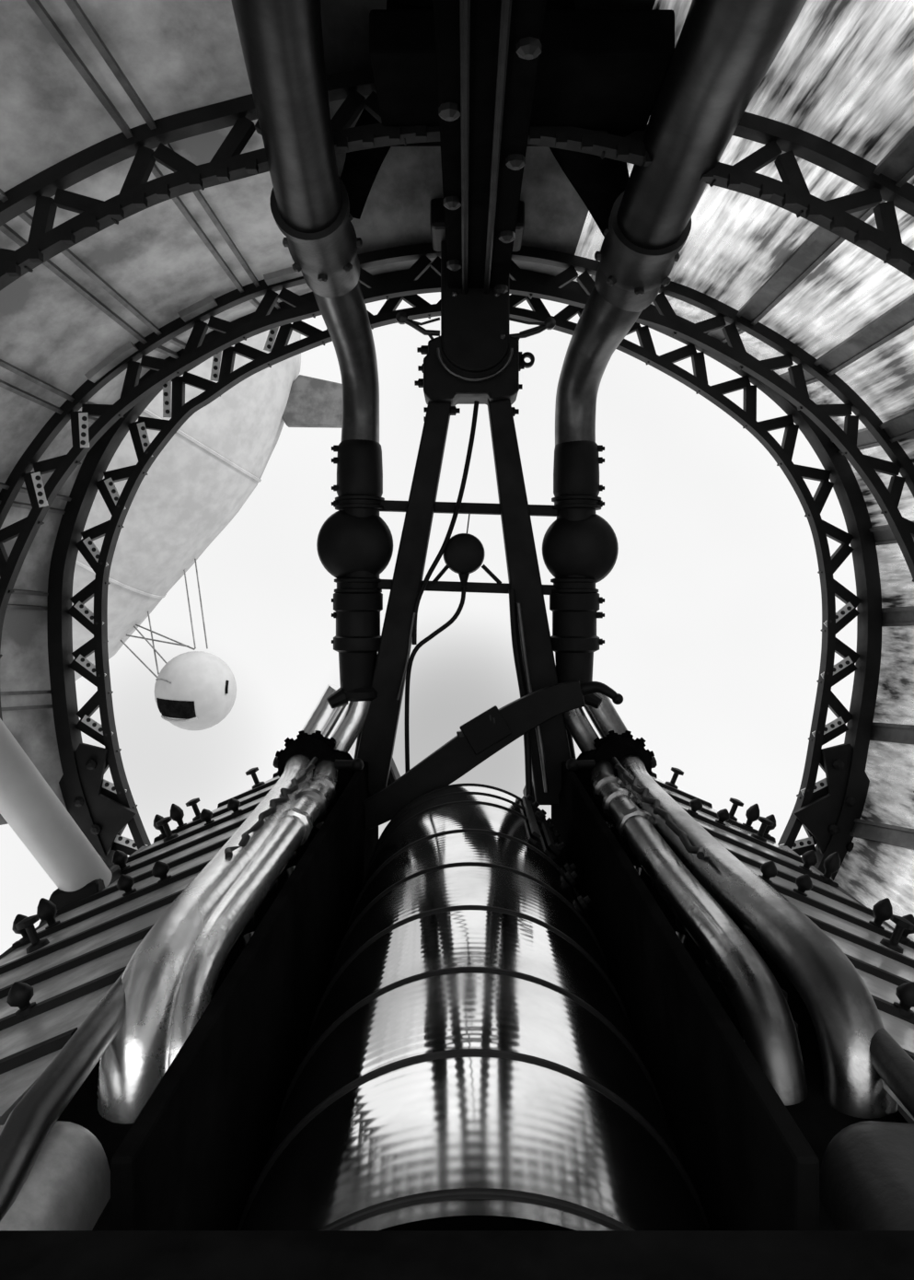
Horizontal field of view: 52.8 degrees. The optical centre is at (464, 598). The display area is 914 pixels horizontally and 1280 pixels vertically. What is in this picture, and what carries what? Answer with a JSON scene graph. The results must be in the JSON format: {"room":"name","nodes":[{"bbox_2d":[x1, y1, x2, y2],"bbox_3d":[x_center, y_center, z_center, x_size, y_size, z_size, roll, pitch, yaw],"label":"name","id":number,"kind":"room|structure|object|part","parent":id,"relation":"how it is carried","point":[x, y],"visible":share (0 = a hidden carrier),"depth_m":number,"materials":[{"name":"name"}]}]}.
{"room":"airship engine bay","nodes":[
{"label":"airship engine bay","id":0,"kind":"room"},
{"bbox_2d":[0,0,313,825],"bbox_3d":[-1.421,-0.284,2.590,1.848,2.836,4.680,0,0,0],"label":"wall","id":1,"kind":"structure","parent":0,"point":[178,56],"depth_m":3.38,"materials":[{"name":"grey concrete"}]},
{"bbox_2d":[0,689,52,710],"bbox_3d":[-2.312,0.507,2.818,0.173,0.152,4.235,0,0,2],"label":"stringer","id":2,"kind":"object","parent":1,"relation":"attached to","point":[20,692],"visible":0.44,"depth_m":4.64,"materials":[{"name":"metal"}]},
{"bbox_2d":[6,589,48,610],"bbox_3d":[-2.281,0.002,2.816,0.142,0.131,4.233,0,0,1],"label":"stringer","id":3,"kind":"object","parent":1,"relation":"attached to","point":[17,591],"visible":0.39,"depth_m":4.66,"materials":[{"name":"metal"}]},
{"bbox_2d":[0,482,71,514],"bbox_3d":[-2.091,-0.482,2.815,0.082,0.114,4.230,0,0,0],"label":"stringer","id":4,"kind":"object","parent":1,"relation":"attached to","point":[20,505],"visible":0.47,"depth_m":4.43,"materials":[{"name":"metal"}]},
{"bbox_2d":[0,359,97,423],"bbox_3d":[-1.834,-0.917,2.815,0.134,0.166,4.230,0,0,0],"label":"stringer","id":5,"kind":"object","parent":1,"relation":"attached to","point":[5,385],"visible":0.6,"depth_m":3.85,"materials":[{"name":"metal"}]},
{"bbox_2d":[0,188,186,359],"bbox_3d":[-1.453,-1.248,2.815,0.160,0.194,4.230,0,0,0],"label":"stringer","id":6,"kind":"object","parent":1,"relation":"attached to","point":[26,216],"visible":0.7,"depth_m":3.52,"materials":[{"name":"metal"}]},
{"bbox_2d":[84,341,138,383],"bbox_3d":[-1.585,-1.060,4.133,0.216,0.172,0.065,0,0,0],"label":"batten","id":7,"kind":"object","parent":1,"relation":"attached to","point":[128,349],"visible":1,"depth_m":4.10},
{"bbox_2d":[25,0,280,309],"bbox_3d":[-0.998,-1.474,2.815,0.140,0.182,4.230,0,0,0],"label":"stringer","id":8,"kind":"object","parent":1,"relation":"attached to","point":[36,5],"visible":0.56,"depth_m":2.59,"materials":[{"name":"metal"}]},
{"bbox_2d":[177,295,218,322],"bbox_3d":[-1.198,-1.300,4.133,0.161,0.102,0.065,0,0,0],"label":"batten","id":9,"kind":"object","parent":1,"relation":"attached to","point":[209,302],"visible":1,"depth_m":4.10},
{"bbox_2d":[263,267,302,285],"bbox_3d":[-0.734,-1.472,4.133,0.330,0.113,0.065,0,0,0],"label":"batten","id":10,"kind":"object","parent":1,"relation":"attached to","point":[287,273],"visible":0.45,"depth_m":4.10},
{"bbox_2d":[0,68,913,290],"bbox_3d":[0.000,-0.547,2.797,4.671,2.136,0.078,0,0,0],"label":"frame","id":11,"kind":"object","parent":1,"relation":"attached to","point":[136,194],"visible":0.72,"depth_m":2.77,"materials":[{"name":"black metal"}]},
{"bbox_2d":[0,243,913,792],"bbox_3d":[0.000,-0.333,4.197,4.681,2.564,0.077,0,0,0],"label":"frame","id":12,"kind":"object","parent":1,"relation":"attached to","point":[41,497],"visible":0.82,"depth_m":4.17,"materials":[{"name":"black metal"}]},
{"bbox_2d":[0,1230,913,1279],"bbox_3d":[0.000,1.400,-0.290,3.200,1.400,2.620,0,0,0],"label":"floor","id":13,"kind":"structure","parent":0,"point":[24,1254],"depth_m":0.98,"materials":[{"name":"black"}]},
{"bbox_2d":[320,0,655,276],"bbox_3d":[-0.006,-1.667,2.590,1.034,0.214,4.680,0,0,0],"label":"ceiling","id":14,"kind":"structure","parent":0,"point":[397,210],"depth_m":3.58,"materials":[{"name":"grey concrete"}]},
{"bbox_2d":[340,0,433,219],"bbox_3d":[-0.235,-1.710,3.049,0.370,0.497,1.172,0,0,-10],"label":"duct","id":15,"kind":"object","parent":14,"relation":"attached to","point":[361,168],"visible":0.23,"depth_m":3.29,"materials":[{"name":"black metal"}]},
{"bbox_2d":[430,197,524,381],"bbox_3d":[0.052,-1.363,3.859,0.384,0.913,0.522,0,0,0],"label":"bracket","id":16,"kind":"object","parent":14,"relation":"hanging from","point":[475,325],"visible":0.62,"depth_m":3.86,"materials":[{"name":"black metal"}]},
{"bbox_2d":[369,0,674,294],"bbox_3d":[0.150,-1.425,2.225,0.800,0.310,3.850,0,0,0],"label":"beam","id":17,"kind":"structure","parent":14,"relation":"attached to","point":[484,73],"depth_m":2.48,"materials":[{"name":"black metal"}]},
{"bbox_3d":[0.000,-1.285,2.450,0.023,0.023,3.100,0,0,0],"label":"control rod","id":18,"kind":"part","parent":17,"relation":"part of","materials":[{"name":"black paint"}]},
{"bbox_3d":[0.090,-1.285,2.450,0.023,0.023,3.100,0,0,0],"label":"control rod","id":19,"kind":"part","parent":17,"relation":"part of","materials":[{"name":"black paint"}]},
{"bbox_3d":[0.150,-1.480,2.650,0.800,0.120,0.500,0,0,0],"label":"cross plate","id":20,"kind":"part","parent":17,"relation":"part of","materials":[{"name":"black metal"}]},
{"bbox_2d":[546,0,629,237],"bbox_3d":[0.337,-1.650,2.986,0.397,0.643,1.054,0,0,14],"label":"bracket","id":21,"kind":"object","parent":14,"relation":"attached to","point":[599,182],"visible":0.26,"depth_m":3.17,"materials":[{"name":"black metal"}]},
{"bbox_2d":[572,0,913,941],"bbox_3d":[1.421,0.160,2.590,1.848,3.713,4.680,0,0,0],"label":"wall","id":22,"kind":"structure","parent":0,"point":[843,75],"depth_m":3.57,"materials":[{"name":"rock"}]},
{"bbox_2d":[708,126,913,343],"bbox_3d":[1.298,-1.327,2.815,0.139,0.182,4.230,0,0,0],"label":"stringer","id":23,"kind":"object","parent":22,"relation":"attached to","point":[898,165],"visible":0.55,"depth_m":3.40,"materials":[{"name":"metal"}]},
{"bbox_2d":[779,293,913,384],"bbox_3d":[1.653,-1.094,2.815,0.145,0.176,4.230,0,0,0],"label":"stringer","id":24,"kind":"object","parent":22,"relation":"attached to","point":[901,318],"visible":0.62,"depth_m":3.70,"materials":[{"name":"metal"}]},
{"bbox_2d":[830,409,913,453],"bbox_3d":[1.935,-0.781,2.815,0.119,0.150,4.230,0,0,0],"label":"stringer","id":25,"kind":"object","parent":22,"relation":"attached to","point":[900,427],"visible":0.6,"depth_m":4.10,"materials":[{"name":"metal"}]},
{"bbox_2d":[849,818,913,849],"bbox_3d":[2.178,1.170,2.818,0.209,0.184,4.236,0,0,-2],"label":"stringer","id":26,"kind":"object","parent":22,"relation":"attached to","point":[900,836],"visible":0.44,"depth_m":4.59,"materials":[{"name":"metal"}]},
{"bbox_2d":[869,520,913,545],"bbox_3d":[2.156,-0.326,2.815,0.096,0.101,4.230,0,0,0],"label":"stringer","id":27,"kind":"object","parent":22,"relation":"attached to","point":[883,534],"visible":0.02,"depth_m":4.71,"materials":[{"name":"metal"}]},
{"bbox_2d":[870,721,913,744],"bbox_3d":[2.296,0.675,2.818,0.195,0.157,4.236,0,0,-3],"label":"stringer","id":28,"kind":"object","parent":22,"relation":"attached to","point":[898,733],"visible":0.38,"depth_m":4.68,"materials":[{"name":"metal"}]},
{"bbox_2d":[882,605,913,626],"bbox_3d":[2.298,0.084,2.817,0.151,0.135,4.233,0,0,-2],"label":"stringer","id":29,"kind":"object","parent":22,"relation":"attached to","point":[896,616],"visible":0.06,"depth_m":4.70,"materials":[{"name":"metal"}]},
{"bbox_2d":[897,1104,913,1123],"bbox_3d":[0.000,2.060,3.210,3.500,0.080,4.380,0,0,0],"label":"floor","id":30,"kind":"structure","parent":0,"point":[901,1110],"depth_m":3.60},
{"bbox_2d":[46,266,882,880],"bbox_3d":[0.000,0.126,4.872,4.363,3.767,0.153,0,0,0],"label":"frame","id":31,"kind":"object","parent":30,"relation":"on","point":[101,808],"visible":0.69,"depth_m":4.86,"materials":[{"name":"black metal"}]},
{"bbox_3d":[-1.940,1.200,4.825,0.431,0.882,0.060,0,0,0],"label":"gusset plate","id":32,"kind":"part","parent":31,"relation":"part of","materials":[{"name":"black metal"}]},
{"bbox_3d":[1.940,1.200,4.825,0.431,0.882,0.060,0,0,0],"label":"gusset plate","id":33,"kind":"part","parent":31,"relation":"part of","materials":[{"name":"black metal"}]},
{"bbox_2d":[56,726,908,1230],"bbox_3d":[0.000,1.231,2.630,1.558,1.539,3.340,0,0,0],"label":"panels","id":34,"kind":"object","parent":30,"relation":"on","point":[193,1157],"visible":0.45,"depth_m":1.71,"materials":[{"name":"black paint"}]},
{"bbox_2d":[0,971,126,1230],"bbox_3d":[-0.648,0.820,1.685,0.274,0.260,1.233,0,0,0],"label":"pipes","id":35,"kind":"object","parent":34,"relation":"attached to","point":[54,1175],"visible":0.61,"depth_m":1.29,"materials":[{"name":"metal"}]},
{"bbox_2d":[0,756,279,1125],"bbox_3d":[-1.053,0.956,2.989,0.706,0.447,3.922,0,0,0],"label":"deck","id":36,"kind":"object","parent":34,"relation":"attached to","point":[52,978],"visible":0.79,"depth_m":2.53,"materials":[{"name":"metal"}]},
{"bbox_3d":[-1.364,1.021,2.850,0.068,0.088,0.058,0,0,0],"label":"knob","id":37,"kind":"part","parent":36,"relation":"part of","materials":[{"name":"black paint"}]},
{"bbox_3d":[-0.937,0.849,1.950,0.060,0.074,0.054,0,0,0],"label":"knob","id":38,"kind":"part","parent":36,"relation":"part of","materials":[{"name":"black paint"}]},
{"bbox_3d":[-1.296,0.985,2.870,0.071,0.102,0.058,0,0,0],"label":"knob","id":39,"kind":"part","parent":36,"relation":"part of","materials":[{"name":"black paint"}]},
{"bbox_2d":[0,718,121,925],"bbox_3d":[-1.584,0.269,2.838,0.305,1.775,1.364,0,0,25],"label":"pipe","id":40,"kind":"object","parent":36,"relation":"attached to","point":[29,804],"visible":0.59,"depth_m":3.08,"materials":[{"name":"metal"}]},
{"bbox_3d":[-1.385,1.127,2.525,0.030,0.105,2.950,0,0,0],"label":"edge rail","id":41,"kind":"part","parent":36,"relation":"part of","materials":[{"name":"metal"}]},
{"bbox_3d":[-1.294,0.991,3.470,0.068,0.088,0.058,0,0,0],"label":"knob","id":42,"kind":"part","parent":36,"relation":"part of","materials":[{"name":"black paint"}]},
{"bbox_3d":[-1.057,0.899,2.880,0.060,0.074,0.054,0,0,0],"label":"knob","id":43,"kind":"part","parent":36,"relation":"part of","materials":[{"name":"black paint"}]},
{"bbox_3d":[-1.333,1.000,4.050,0.071,0.102,0.058,0,0,0],"label":"knob","id":44,"kind":"part","parent":36,"relation":"part of","materials":[{"name":"black paint"}]},
{"bbox_3d":[-0.937,0.849,2.850,0.060,0.074,0.054,0,0,0],"label":"knob","id":45,"kind":"part","parent":36,"relation":"part of","materials":[{"name":"black paint"}]},
{"bbox_3d":[-1.265,0.964,4.070,0.075,0.116,0.058,0,0,0],"label":"knob","id":46,"kind":"part","parent":36,"relation":"part of","materials":[{"name":"black paint"}]},
{"bbox_3d":[-1.057,0.899,3.780,0.060,0.074,0.054,0,0,0],"label":"knob","id":47,"kind":"part","parent":36,"relation":"part of","materials":[{"name":"black paint"}]},
{"bbox_3d":[-0.937,0.849,3.750,0.060,0.074,0.054,0,0,0],"label":"knob","id":48,"kind":"part","parent":36,"relation":"part of","materials":[{"name":"black paint"}]},
{"bbox_3d":[-0.935,0.841,4.650,0.068,0.088,0.058,0,0,0],"label":"knob","id":49,"kind":"part","parent":36,"relation":"part of","materials":[{"name":"black paint"}]},
{"bbox_3d":[-0.590,1.401,2.725,0.379,1.198,3.150,0,0,0],"label":"casing","id":50,"kind":"part","parent":34,"relation":"part of","materials":[{"name":"black metal"}]},
{"bbox_2d":[97,683,377,1123],"bbox_3d":[-0.578,0.861,2.799,0.434,0.979,2.579,0,0,0],"label":"pipes","id":51,"kind":"object","parent":34,"relation":"attached to","point":[169,980],"visible":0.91,"depth_m":2.00,"materials":[{"name":"silver metal"}]},
{"bbox_3d":[-0.600,0.655,3.013,0.043,0.038,1.381,0,0,0],"label":"safety chain","id":52,"kind":"part","parent":51,"relation":"part of","materials":[{"name":"black paint"}]},
{"bbox_2d":[231,0,393,691],"bbox_3d":[-0.475,-0.573,2.945,0.375,1.947,2.330,0,0,0],"label":"pipe","id":53,"kind":"object","parent":51,"relation":"attached to","point":[282,40],"visible":0.98,"depth_m":3.32,"materials":[{"name":"metal"}]},
{"bbox_3d":[-0.471,0.680,3.768,0.120,0.056,0.056,0,0,14],"label":"clamp lever","id":54,"kind":"part","parent":51,"relation":"part of","materials":[{"name":"black paint"}]},
{"bbox_2d":[356,335,571,804],"bbox_3d":[-0.006,-0.112,3.990,0.993,2.000,0.220,0,0,0],"label":"support frame","id":55,"kind":"object","parent":34,"relation":"on","point":[443,390],"visible":0.91,"depth_m":3.95,"materials":[{"name":"black paint"}]},
{"bbox_3d":[-0.278,0.000,4.000,0.449,1.744,0.100,0,0,0],"label":"leg","id":56,"kind":"part","parent":55,"relation":"part of","materials":[{"name":"black paint"}]},
{"bbox_2d":[396,612,415,699],"bbox_3d":[-0.251,0.245,3.920,0.082,0.375,0.012,0,0,0],"label":"wire","id":57,"kind":"object","parent":55,"relation":"attached to","point":[413,613],"visible":1,"depth_m":3.92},
{"bbox_2d":[395,311,440,339],"bbox_3d":[-0.201,-1.166,3.985,0.191,0.144,0.050,0,0,0],"label":"rod","id":58,"kind":"object","parent":55,"relation":"attached to","point":[401,317],"visible":0.94,"depth_m":3.97,"materials":[{"name":"metal"}]},
{"bbox_2d":[411,400,479,644],"bbox_3d":[-0.083,-0.325,3.940,0.289,1.044,0.041,0,0,0],"label":"cable","id":59,"kind":"object","parent":55,"relation":"attached to","point":[436,562],"visible":1,"depth_m":3.92,"materials":[{"name":"black paint"}]},
{"bbox_2d":[431,513,502,585],"bbox_3d":[0.008,-0.212,3.980,0.308,0.313,0.100,0,0,0],"label":"pulley","id":60,"kind":"object","parent":55,"relation":"attached to","point":[464,553],"visible":0.97,"depth_m":3.93,"materials":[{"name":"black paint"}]},
{"bbox_2d":[404,587,465,773],"bbox_3d":[-0.126,0.360,3.946,0.265,0.818,0.030,0,0,-5],"label":"hose","id":61,"kind":"object","parent":60,"relation":"hanging from","point":[453,619],"visible":0.95,"depth_m":3.93,"materials":[{"name":"black rubber"}]},
{"bbox_3d":[-0.105,-0.103,3.980,0.081,0.091,0.018,0,0,0],"label":"bracket arm","id":62,"kind":"part","parent":60,"relation":"part of","materials":[{"name":"black paint"}]},
{"bbox_3d":[-0.004,-0.088,3.980,0.056,0.064,0.056,0,0,0],"label":"stem","id":63,"kind":"part","parent":60,"relation":"part of","materials":[{"name":"black paint"}]},
{"bbox_3d":[0.115,-0.103,3.980,0.092,0.092,0.018,0,0,0],"label":"bracket arm","id":64,"kind":"part","parent":60,"relation":"part of","materials":[{"name":"black paint"}]},
{"bbox_2d":[508,589,533,797],"bbox_3d":[0.246,0.398,3.903,0.120,0.876,0.061,0,0,40],"label":"conduit","id":65,"kind":"object","parent":55,"relation":"attached to","point":[512,592],"visible":0.85,"depth_m":3.91,"materials":[{"name":"black paint"}]},
{"bbox_3d":[0.294,0.004,4.000,0.394,1.768,0.100,0,0,0],"label":"leg","id":66,"kind":"part","parent":55,"relation":"part of","materials":[{"name":"black paint"}]},
{"bbox_2d":[515,603,549,791],"bbox_3d":[0.287,0.415,3.889,0.146,0.794,0.028,0,0,23],"label":"tube","id":67,"kind":"object","parent":55,"relation":"attached to","point":[518,605],"visible":0.85,"depth_m":3.89,"materials":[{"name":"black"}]},
{"bbox_2d":[510,316,556,340],"bbox_3d":[0.289,-1.156,3.985,0.206,0.120,0.050,0,0,0],"label":"rod","id":68,"kind":"object","parent":55,"relation":"attached to","point":[550,322],"visible":0.88,"depth_m":3.97,"materials":[{"name":"metal"}]},
{"bbox_2d":[237,783,710,1230],"bbox_3d":[0.015,1.150,2.450,0.810,0.810,2.660,0,0,0],"label":"drum","id":69,"kind":"object","parent":34,"relation":"on","point":[471,1059],"visible":0.98,"depth_m":1.57,"materials":[{"name":"metal"}]},
{"bbox_2d":[363,679,623,830],"bbox_3d":[0.098,0.640,3.778,1.094,0.612,0.101,0,0,0],"label":"lever arm","id":70,"kind":"object","parent":34,"relation":"attached to","point":[479,738],"visible":0.93,"depth_m":3.75,"materials":[{"name":"black paint"}]},
{"bbox_3d":[0.086,0.537,3.755,0.215,0.201,0.020,0,0,0],"label":"splice plate","id":71,"kind":"part","parent":70,"relation":"part of","materials":[{"name":"black paint"}]},
{"bbox_3d":[0.623,0.409,3.750,0.044,0.046,0.044,0,0,0],"label":"knob","id":72,"kind":"part","parent":70,"relation":"part of","materials":[{"name":"black paint"}]},
{"bbox_2d":[562,692,897,1118],"bbox_3d":[0.578,0.861,2.800,0.434,0.979,2.579,0,0,0],"label":"pipes","id":73,"kind":"object","parent":34,"relation":"attached to","point":[702,882],"visible":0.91,"depth_m":1.91,"materials":[{"name":"silver metal"}]},
{"bbox_3d":[0.471,0.680,3.768,0.120,0.056,0.056,0,0,-14],"label":"clamp lever","id":74,"kind":"part","parent":73,"relation":"part of","materials":[{"name":"black paint"}]},
{"bbox_3d":[0.600,0.655,3.013,0.043,0.039,1.381,0,0,0],"label":"safety chain","id":75,"kind":"part","parent":73,"relation":"part of","materials":[{"name":"black paint"}]},
{"bbox_2d":[542,0,806,683],"bbox_3d":[0.611,-0.564,2.902,0.400,1.928,2.433,0,0,-4],"label":"pipe","id":76,"kind":"object","parent":73,"relation":"attached to","point":[725,50],"visible":0.97,"depth_m":3.13,"materials":[{"name":"metal"}]},
{"bbox_3d":[0.590,1.401,2.725,0.379,1.198,3.150,0,0,0],"label":"casing","id":77,"kind":"part","parent":34,"relation":"part of","materials":[{"name":"black metal"}]},
{"bbox_2d":[651,756,913,1120],"bbox_3d":[1.053,0.956,2.989,0.706,0.447,3.922,0,0,0],"label":"deck","id":78,"kind":"object","parent":34,"relation":"attached to","point":[883,954],"visible":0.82,"depth_m":2.84,"materials":[{"name":"black paint"}]},
{"bbox_3d":[0.935,0.841,4.650,0.068,0.088,0.058,0,0,0],"label":"knob","id":79,"kind":"part","parent":78,"relation":"part of","materials":[{"name":"black paint"}]},
{"bbox_3d":[0.937,0.849,3.750,0.060,0.074,0.054,0,0,0],"label":"knob","id":80,"kind":"part","parent":78,"relation":"part of","materials":[{"name":"black paint"}]},
{"bbox_3d":[1.057,0.899,3.780,0.060,0.074,0.054,0,0,0],"label":"knob","id":81,"kind":"part","parent":78,"relation":"part of","materials":[{"name":"black paint"}]},
{"bbox_3d":[1.265,0.964,4.070,0.075,0.116,0.058,0,0,0],"label":"knob","id":82,"kind":"part","parent":78,"relation":"part of","materials":[{"name":"black paint"}]},
{"bbox_3d":[0.937,0.849,2.850,0.060,0.074,0.054,0,0,0],"label":"knob","id":83,"kind":"part","parent":78,"relation":"part of","materials":[{"name":"black paint"}]},
{"bbox_3d":[1.333,1.000,4.050,0.071,0.102,0.058,0,0,0],"label":"knob","id":84,"kind":"part","parent":78,"relation":"part of","materials":[{"name":"black paint"}]},
{"bbox_3d":[1.057,0.899,2.880,0.060,0.074,0.054,0,0,0],"label":"knob","id":85,"kind":"part","parent":78,"relation":"part of","materials":[{"name":"black paint"}]},
{"bbox_3d":[1.294,0.991,3.470,0.068,0.088,0.058,0,0,0],"label":"knob","id":86,"kind":"part","parent":78,"relation":"part of","materials":[{"name":"black paint"}]},
{"bbox_3d":[1.368,1.007,3.450,0.075,0.116,0.058,0,0,0],"label":"knob","id":87,"kind":"part","parent":78,"relation":"part of","materials":[{"name":"black paint"}]},
{"bbox_3d":[1.385,1.127,2.525,0.030,0.105,2.950,0,0,0],"label":"edge rail","id":88,"kind":"part","parent":78,"relation":"part of","materials":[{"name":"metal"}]},
{"bbox_3d":[1.296,0.985,2.870,0.071,0.102,0.058,0,0,0],"label":"knob","id":89,"kind":"part","parent":78,"relation":"part of","materials":[{"name":"black paint"}]},
{"bbox_3d":[0.937,0.849,1.950,0.060,0.074,0.054,0,0,0],"label":"knob","id":90,"kind":"part","parent":78,"relation":"part of","materials":[{"name":"black paint"}]},
{"bbox_3d":[1.364,1.021,2.850,0.068,0.088,0.058,0,0,0],"label":"knob","id":91,"kind":"part","parent":78,"relation":"part of","materials":[{"name":"black paint"}]},
{"bbox_2d":[819,1027,913,1230],"bbox_3d":[0.648,0.838,1.685,0.274,0.225,1.233,0,0,0],"label":"pipe","id":92,"kind":"object","parent":34,"relation":"attached to","point":[866,1171],"visible":0.56,"depth_m":1.29,"materials":[{"name":"metal"}]},
{"label":"outside","id":93,"kind":"structure","parent":0,"visible":0},
{"bbox_2d":[72,322,342,680],"bbox_3d":[-12.736,-5.750,40.000,16.431,20.300,8.879,0,0,0],"label":"airship","id":94,"kind":"object","parent":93,"point":[208,470],"visible":0.28,"depth_m":37.64,"materials":[{"name":"fabric"}]},
{"bbox_2d":[120,640,157,678],"bbox_3d":[-13.947,2.413,39.000,3.302,1.846,0.066,0,0,38],"label":"rope","id":95,"kind":"object","parent":94,"relation":"attached to","point":[150,670],"visible":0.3,"depth_m":38.73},
{"bbox_2d":[133,626,167,663],"bbox_3d":[-13.416,1.850,39.000,3.012,1.680,0.067,0,0,42],"label":"rope","id":96,"kind":"object","parent":94,"relation":"attached to","point":[137,630],"visible":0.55,"depth_m":38.82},
{"bbox_2d":[147,611,159,674],"bbox_3d":[-13.227,1.758,39.000,0.068,2.759,2.356,0,0,-30],"label":"rope","id":97,"kind":"object","parent":94,"relation":"attached to","point":[147,611],"visible":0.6,"depth_m":38.92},
{"bbox_2d":[126,634,189,647],"bbox_3d":[-13.240,1.748,39.000,4.196,0.526,0.062,0,0,29],"label":"rope","id":98,"kind":"object","parent":94,"relation":"attached to","point":[126,634],"visible":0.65,"depth_m":38.78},
{"bbox_2d":[135,624,195,650],"bbox_3d":[-12.846,1.565,39.000,3.918,1.118,0.062,0,0,31],"label":"rope","id":99,"kind":"object","parent":94,"relation":"attached to","point":[135,624],"visible":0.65,"depth_m":38.91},
{"bbox_2d":[184,569,196,648],"bbox_3d":[-11.667,0.366,39.000,0.067,3.410,2.323,0,0,-28],"label":"rope","id":100,"kind":"object","parent":94,"relation":"attached to","point":[184,569],"visible":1,"depth_m":38.92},
{"bbox_2d":[154,651,236,730],"bbox_3d":[-11.096,3.800,38.000,3.268,3.268,3.268,0,0,0],"label":"gondola","id":101,"kind":"object","parent":94,"relation":"hanging from","point":[194,690],"visible":1,"depth_m":36.83,"materials":[{"name":"paint"}]},
{"bbox_3d":[-11.693,4.838,37.171,2.260,0.273,0.559,0,0,36],"label":"window sill","id":102,"kind":"part","parent":101,"relation":"part of","materials":[{"name":"paint"}]},
{"bbox_2d":[194,558,208,648],"bbox_3d":[-11.180,0.166,39.000,0.066,3.807,2.332,0,0,-28],"label":"rope","id":103,"kind":"object","parent":94,"relation":"attached to","point":[194,559],"visible":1,"depth_m":38.92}
]}

